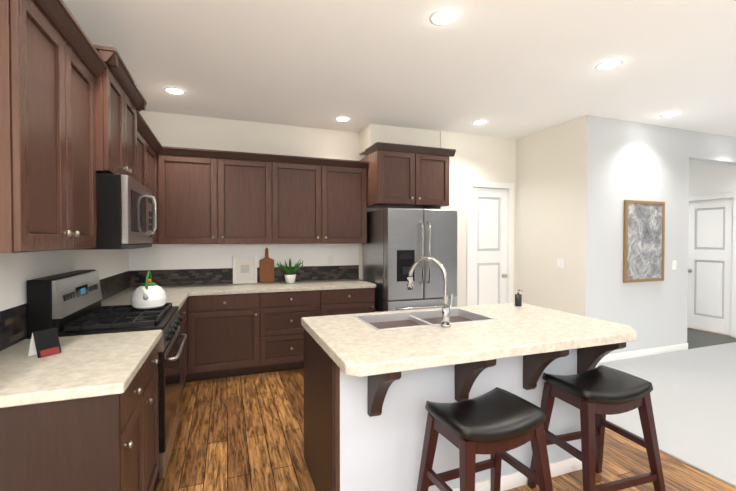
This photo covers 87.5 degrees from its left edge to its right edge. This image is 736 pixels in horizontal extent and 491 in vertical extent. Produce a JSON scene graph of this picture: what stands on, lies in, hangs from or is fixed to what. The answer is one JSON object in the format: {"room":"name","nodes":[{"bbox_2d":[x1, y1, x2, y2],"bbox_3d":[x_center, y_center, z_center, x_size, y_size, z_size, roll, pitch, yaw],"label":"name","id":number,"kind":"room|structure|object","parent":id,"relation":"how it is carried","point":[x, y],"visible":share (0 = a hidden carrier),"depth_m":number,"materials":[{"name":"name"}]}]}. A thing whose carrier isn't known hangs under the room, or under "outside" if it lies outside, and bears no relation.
{"room":"kitchen","nodes":[
{"label":"kitchen","id":0,"kind":"room"},
{"bbox_2d":[129,110,379,287],"bbox_3d":[-0.907,-0.056,4.777,3.575,2.820,0.113,0,1,-20],"label":"wall","id":1,"kind":"structure","parent":0,"point":[184,131],"depth_m":4.52,"materials":[{"name":"beige paint"}]},
{"bbox_2d":[137,110,164,243],"bbox_3d":[-2.062,-0.500,3.319,0.392,0.990,1.216,0,1,-20],"label":"upper cabinet","id":2,"kind":"object","parent":1,"relation":"attached to","point":[150,152],"depth_m":3.71,"materials":[{"name":"brown wood"}]},
{"bbox_2d":[165,146,280,243],"bbox_3d":[-1.633,-0.513,4.240,1.225,0.990,0.393,0,1,-20],"label":"upper cabinet","id":3,"kind":"object","parent":1,"relation":"attached to","point":[204,196],"depth_m":4.13,"materials":[{"name":"brown wood"}]},
{"bbox_2d":[281,155,368,243],"bbox_3d":[-0.631,-0.520,4.645,1.205,0.990,0.326,0,1,-20],"label":"upper cabinet","id":4,"kind":"object","parent":1,"relation":"attached to","point":[324,200],"depth_m":4.51,"materials":[{"name":"brown wood"}]},
{"bbox_2d":[360,142,455,208],"bbox_3d":[0.458,-0.827,4.828,1.030,0.680,0.729,0,1,-20],"label":"upper cabinet","id":5,"kind":"object","parent":1,"relation":"attached to","point":[407,176],"visible":0.96,"depth_m":4.53,"materials":[{"name":"brown wood"}]},
{"bbox_2d":[359,124,439,154],"bbox_3d":[0.403,-1.327,4.976,0.965,0.285,0.410,0,1,-20],"label":"bulkhead","id":6,"kind":"object","parent":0,"point":[370,135],"visible":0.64,"depth_m":4.78,"materials":[{"name":"beige paint"}]},
{"bbox_2d":[63,0,735,138],"bbox_3d":[3.341,-1.459,2.247,10.100,0.060,10.300,0,1,-20],"label":"ceiling","id":7,"kind":"structure","parent":0,"point":[513,69],"depth_m":2.99,"materials":[{"name":"white paint"}]},
{"bbox_2d":[163,87,185,94],"bbox_3d":[-1.810,-1.446,3.599,0.190,0.006,0.190,0,1,-20],"label":"recessed light","id":8,"kind":"object","parent":7,"relation":"in","point":[174,90],"visible":1,"depth_m":3.59,"materials":[{"name":"white"}]},
{"bbox_2d":[335,116,350,121],"bbox_3d":[-0.291,-1.458,4.436,0.190,0.006,0.190,0,1,-20],"label":"recessed light","id":9,"kind":"object","parent":7,"relation":"in","point":[342,118],"visible":1,"depth_m":4.43,"materials":[{"name":"white"}]},
{"bbox_2d":[429,8,459,25],"bbox_3d":[0.479,-1.428,2.407,0.190,0.006,0.190,0,1,-20],"label":"recessed light","id":10,"kind":"object","parent":7,"relation":"in","point":[444,16],"visible":1,"depth_m":2.40,"materials":[{"name":"white"}]},
{"bbox_2d":[472,120,488,124],"bbox_3d":[1.328,-1.460,4.554,0.190,0.006,0.190,0,1,-20],"label":"recessed light","id":11,"kind":"object","parent":7,"relation":"in","point":[478,122],"visible":1,"depth_m":4.56,"materials":[{"name":"white"}]},
{"bbox_2d":[595,59,622,70],"bbox_3d":[1.920,-1.438,3.066,0.190,0.006,0.190,0,1,-20],"label":"recessed light","id":12,"kind":"object","parent":7,"relation":"in","point":[608,64],"visible":1,"depth_m":3.06,"materials":[{"name":"white"}]},
{"bbox_2d":[659,111,680,116],"bbox_3d":[3.353,-1.456,4.266,0.190,0.006,0.190,0,1,-20],"label":"recessed light","id":13,"kind":"object","parent":7,"relation":"in","point":[670,114],"visible":1,"depth_m":4.26,"materials":[{"name":"white"}]},
{"bbox_2d":[153,328,735,490],"bbox_3d":[3.341,1.419,2.290,10.100,0.064,10.300,0,1,-20],"label":"floor","id":14,"kind":"structure","parent":0,"point":[241,433],"depth_m":2.64,"materials":[{"name":"brown wood"}]},
{"bbox_2d":[0,330,161,490],"bbox_3d":[-1.316,0.943,1.683,0.644,0.914,0.878,0,1,-20],"label":"base cabinet","id":15,"kind":"object","parent":14,"relation":"on","point":[79,413],"visible":1,"depth_m":1.38,"materials":[{"name":"brown wood"}]},
{"bbox_2d":[28,327,60,357],"bbox_3d":[-1.434,0.429,1.707,0.076,0.110,0.090,0,1,20],"label":"card","id":16,"kind":"object","parent":15,"relation":"on","point":[45,343],"visible":1,"depth_m":1.69,"materials":[{"name":"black paper"}]},
{"bbox_2d":[27,269,187,482],"bbox_3d":[-1.565,0.781,2.464,0.700,1.215,0.752,0,1,-20],"label":"range","id":17,"kind":"object","parent":14,"relation":"on","point":[67,304],"visible":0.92,"depth_m":2.24,"materials":[{"name":"grey metal"}]},
{"bbox_2d":[131,271,166,308],"bbox_3d":[-1.513,0.303,2.646,0.220,0.248,0.274,0,1,-20],"label":"kettle","id":18,"kind":"object","parent":17,"relation":"on","point":[148,294],"visible":1,"depth_m":2.60,"materials":[{"name":"white ceramic"}]},
{"bbox_2d":[178,311,196,395],"bbox_3d":[-1.875,0.939,3.255,0.684,0.874,0.926,0,1,-20],"label":"base cabinet","id":19,"kind":"object","parent":14,"relation":"on","point":[188,325],"depth_m":3.77,"materials":[{"name":"brown wood"}]},
{"bbox_2d":[197,307,260,380],"bbox_3d":[-1.552,0.926,4.134,0.712,0.874,0.689,0,1,-20],"label":"base cabinet","id":20,"kind":"object","parent":14,"relation":"on","point":[231,330],"depth_m":3.92,"materials":[{"name":"brown wood"}]},
{"bbox_2d":[101,279,375,310],"bbox_3d":[-1.079,0.473,3.857,2.600,0.040,1.522,0,1,-20],"label":"countertop","id":21,"kind":"structure","parent":20,"relation":"on","point":[211,297],"depth_m":4.06,"materials":[{"name":"beige stone"}]},
{"bbox_2d":[233,255,256,283],"bbox_3d":[-1.437,0.280,4.491,0.270,0.329,0.059,0,1,-20],"label":"decorative sign","id":22,"kind":"object","parent":21,"relation":"on","point":[244,269],"visible":1,"depth_m":4.49,"materials":[{"name":"white"}]},
{"bbox_2d":[259,247,274,282],"bbox_3d":[-1.206,0.231,4.586,0.170,0.423,0.059,0,1,-20],"label":"cutting board","id":23,"kind":"object","parent":21,"relation":"on","point":[266,269],"visible":0.96,"depth_m":4.58,"materials":[{"name":"brown wood"}]},
{"bbox_2d":[277,258,302,282],"bbox_3d":[-0.922,0.300,4.551,0.300,0.283,0.299,0,1,-20],"label":"potted plant","id":24,"kind":"object","parent":21,"relation":"on","point":[290,276],"visible":1,"depth_m":4.50,"materials":[{"name":"green plant"}]},
{"bbox_2d":[261,303,328,372],"bbox_3d":[-0.929,0.922,4.403,0.778,0.874,0.614,0,1,-20],"label":"base cabinet","id":25,"kind":"object","parent":14,"relation":"on","point":[282,331],"depth_m":4.11,"materials":[{"name":"brown wood"}]},
{"bbox_2d":[329,303,374,314],"bbox_3d":[-0.323,0.919,4.627,0.647,0.874,0.614,0,1,-20],"label":"base cabinet","id":26,"kind":"object","parent":14,"relation":"on","point":[334,308],"depth_m":4.35,"materials":[{"name":"brown wood"}]},
{"bbox_2d":[363,208,457,311],"bbox_3d":[0.506,0.467,4.747,0.900,1.775,0.902,0,1,-20],"label":"refrigerator","id":27,"kind":"object","parent":14,"relation":"on","point":[399,243],"visible":0.73,"depth_m":4.38,"materials":[{"name":"grey metal"}]},
{"bbox_2d":[304,327,625,490],"bbox_3d":[0.556,0.958,2.370,1.734,0.864,1.031,0,1,-20],"label":"kitchen island","id":28,"kind":"object","parent":14,"relation":"on","point":[374,382],"depth_m":2.00,"materials":[{"name":"grey paint"}]},
{"bbox_2d":[301,303,568,338],"bbox_3d":[0.488,0.497,2.598,1.790,0.050,0.522,0,1,-20],"label":"island countertop","id":29,"kind":"structure","parent":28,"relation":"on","point":[317,325],"depth_m":2.53,"materials":[{"name":"beige stone"}]},
{"bbox_2d":[353,307,492,330],"bbox_3d":[0.366,0.571,2.513,0.828,0.204,0.428,0,1,-20],"label":"sink","id":30,"kind":"object","parent":29,"relation":"in","point":[382,321],"depth_m":2.64,"materials":[{"name":"silver metal"}]},
{"bbox_2d":[407,257,452,326],"bbox_3d":[0.388,0.271,2.344,0.221,0.408,0.267,0,1,-20],"label":"faucet","id":31,"kind":"object","parent":29,"relation":"on","point":[446,310],"visible":1,"depth_m":2.26,"materials":[{"name":"silver metal"}]},
{"bbox_2d":[515,289,522,305],"bbox_3d":[1.162,0.401,2.952,0.050,0.129,0.071,0,1,-20],"label":"soap dispenser","id":32,"kind":"object","parent":29,"relation":"on","point":[518,299],"visible":1,"depth_m":2.94,"materials":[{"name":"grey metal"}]},
{"bbox_2d":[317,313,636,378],"bbox_3d":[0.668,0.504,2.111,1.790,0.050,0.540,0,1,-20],"label":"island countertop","id":33,"kind":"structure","parent":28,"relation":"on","point":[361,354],"depth_m":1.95,"materials":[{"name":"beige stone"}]},
{"bbox_2d":[417,387,552,490],"bbox_3d":[0.529,1.066,1.759,0.525,0.671,0.434,0,1,-23],"label":"bar stool","id":34,"kind":"object","parent":14,"relation":"on","point":[496,423],"visible":1,"depth_m":1.69,"materials":[{"name":"black leather"}]},
{"bbox_2d":[527,365,665,490],"bbox_3d":[1.237,1.056,2.095,0.525,0.681,0.434,0,1,-17],"label":"bar stool","id":35,"kind":"object","parent":14,"relation":"on","point":[596,395],"visible":0.98,"depth_m":2.00,"materials":[{"name":"black leather"}]},
{"bbox_2d":[598,343,687,362],"bbox_3d":[3.273,1.307,4.633,1.784,0.097,0.013,0,1,-20],"label":"baseboard","id":36,"kind":"structure","parent":14,"relation":"on","point":[640,353],"depth_m":4.63,"materials":[{"name":"white wood"}]},
{"bbox_2d":[596,342,735,487],"bbox_3d":[5.597,1.395,1.619,6.130,0.012,7.280,0,1,-20],"label":"carpet floor","id":37,"kind":"structure","parent":14,"relation":"on","point":[693,396],"depth_m":3.26,"materials":[{"name":"white carpet"}]},
{"bbox_2d":[432,131,515,306],"bbox_3d":[1.405,-0.066,5.407,1.200,2.820,0.530,0,1,-20],"label":"wall","id":38,"kind":"structure","parent":0,"point":[483,158],"depth_m":5.09,"materials":[{"name":"beige paint"}]},
{"bbox_2d":[466,181,513,305],"bbox_3d":[1.652,0.244,5.247,0.760,2.205,0.151,0,1,-20],"label":"door","id":39,"kind":"structure","parent":38,"relation":"attached to","point":[490,225],"depth_m":5.25,"materials":[{"name":"white wood"}]},
{"bbox_2d":[515,115,689,353],"bbox_3d":[2.772,-0.074,5.992,1.770,2.820,2.920,0,1,-20],"label":"wall block","id":40,"kind":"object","parent":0,"point":[579,180],"visible":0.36,"depth_m":4.65,"materials":[{"name":"grey paint"}]},
{"bbox_2d":[557,259,564,268],"bbox_3d":[2.323,0.218,4.640,0.011,0.115,0.115,0,1,-20],"label":"switch plate","id":41,"kind":"object","parent":40,"relation":"attached to","point":[560,262],"depth_m":4.62,"materials":[{"name":"white plastic"}]},
{"bbox_2d":[623,200,664,282],"bbox_3d":[3.325,-0.049,4.623,0.680,0.970,0.030,0,1,-20],"label":"picture frame","id":42,"kind":"object","parent":40,"relation":"attached to","point":[643,241],"visible":1,"depth_m":4.61,"materials":[{"name":"brown wood"}]},
{"bbox_2d":[672,260,675,269],"bbox_3d":[3.854,0.245,4.833,0.075,0.115,0.011,0,1,-20],"label":"switch plate","id":43,"kind":"object","parent":40,"relation":"attached to","point":[673,261],"depth_m":4.83,"materials":[{"name":"white plastic"}]},
{"bbox_2d":[689,131,735,164],"bbox_3d":[4.742,-1.303,5.197,1.390,0.340,0.100,0,1,-20],"label":"wall","id":44,"kind":"structure","parent":0,"point":[709,147],"depth_m":5.08,"materials":[{"name":"grey paint"}]},
{"bbox_2d":[689,160,735,201],"bbox_3d":[4.936,-0.087,6.843,0.100,2.820,2.820,0,1,-20],"label":"wall","id":45,"kind":"structure","parent":0,"point":[707,178],"depth_m":5.87,"materials":[{"name":"white paint"}]},
{"bbox_2d":[687,192,735,337],"bbox_3d":[5.231,0.279,5.918,0.111,2.115,0.780,0,1,-20],"label":"door","id":46,"kind":"structure","parent":45,"relation":"attached to","point":[712,267],"depth_m":5.88,"materials":[{"name":"white wood"}]},
{"bbox_3d":[-1.088,0.015,-0.042,0.100,2.820,9.030,0,1,-20],"label":"wall","id":47,"kind":"structure","parent":0,"visible":0},
{"bbox_2d":[0,0,106,252],"bbox_3d":[-1.438,-0.474,1.608,0.379,0.990,0.891,0,1,-20],"label":"upper cabinet","id":48,"kind":"object","parent":47,"relation":"attached to","point":[53,65],"visible":1,"depth_m":1.51,"materials":[{"name":"brown wood"}]},
{"bbox_2d":[0,249,131,310],"bbox_3d":[-2.022,0.228,2.644,0.005,0.486,3.150,0,1,-20],"label":"wall","id":49,"kind":"structure","parent":47,"relation":"attached to","point":[18,271],"depth_m":2.23,"materials":[{"name":"white paint"}]},
{"bbox_2d":[0,271,129,350],"bbox_3d":[-2.013,0.381,2.643,0.008,0.179,3.136,0,1,-20],"label":"tile backsplash","id":50,"kind":"structure","parent":49,"relation":"attached to","point":[13,325],"depth_m":1.93,"materials":[{"name":"tile"}]},
{"bbox_2d":[94,45,146,180],"bbox_3d":[-1.701,-0.736,2.391,0.429,0.650,0.870,0,1,-20],"label":"upper cabinet","id":51,"kind":"object","parent":47,"relation":"attached to","point":[120,100],"visible":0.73,"depth_m":2.27,"materials":[{"name":"brown wood"}]},
{"bbox_2d":[69,173,156,249],"bbox_3d":[-1.653,-0.190,2.417,0.528,0.413,0.752,0,1,-20],"label":"microwave","id":52,"kind":"object","parent":51,"relation":"attached to","point":[124,210],"visible":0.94,"depth_m":2.13,"materials":[{"name":"grey metal"}]},
{"bbox_2d":[132,243,358,280],"bbox_3d":[-1.332,0.200,4.576,2.577,0.486,0.005,0,1,-20],"label":"wall","id":53,"kind":"structure","parent":47,"relation":"attached to","point":[173,256],"depth_m":4.47,"materials":[{"name":"white paint"}]},
{"bbox_2d":[153,257,160,267],"bbox_3d":[-2.310,0.185,4.207,0.075,0.115,0.005,0,1,-20],"label":"switch plate","id":54,"kind":"object","parent":53,"relation":"attached to","point":[157,262],"depth_m":4.20,"materials":[{"name":"white plastic"}]}
]}

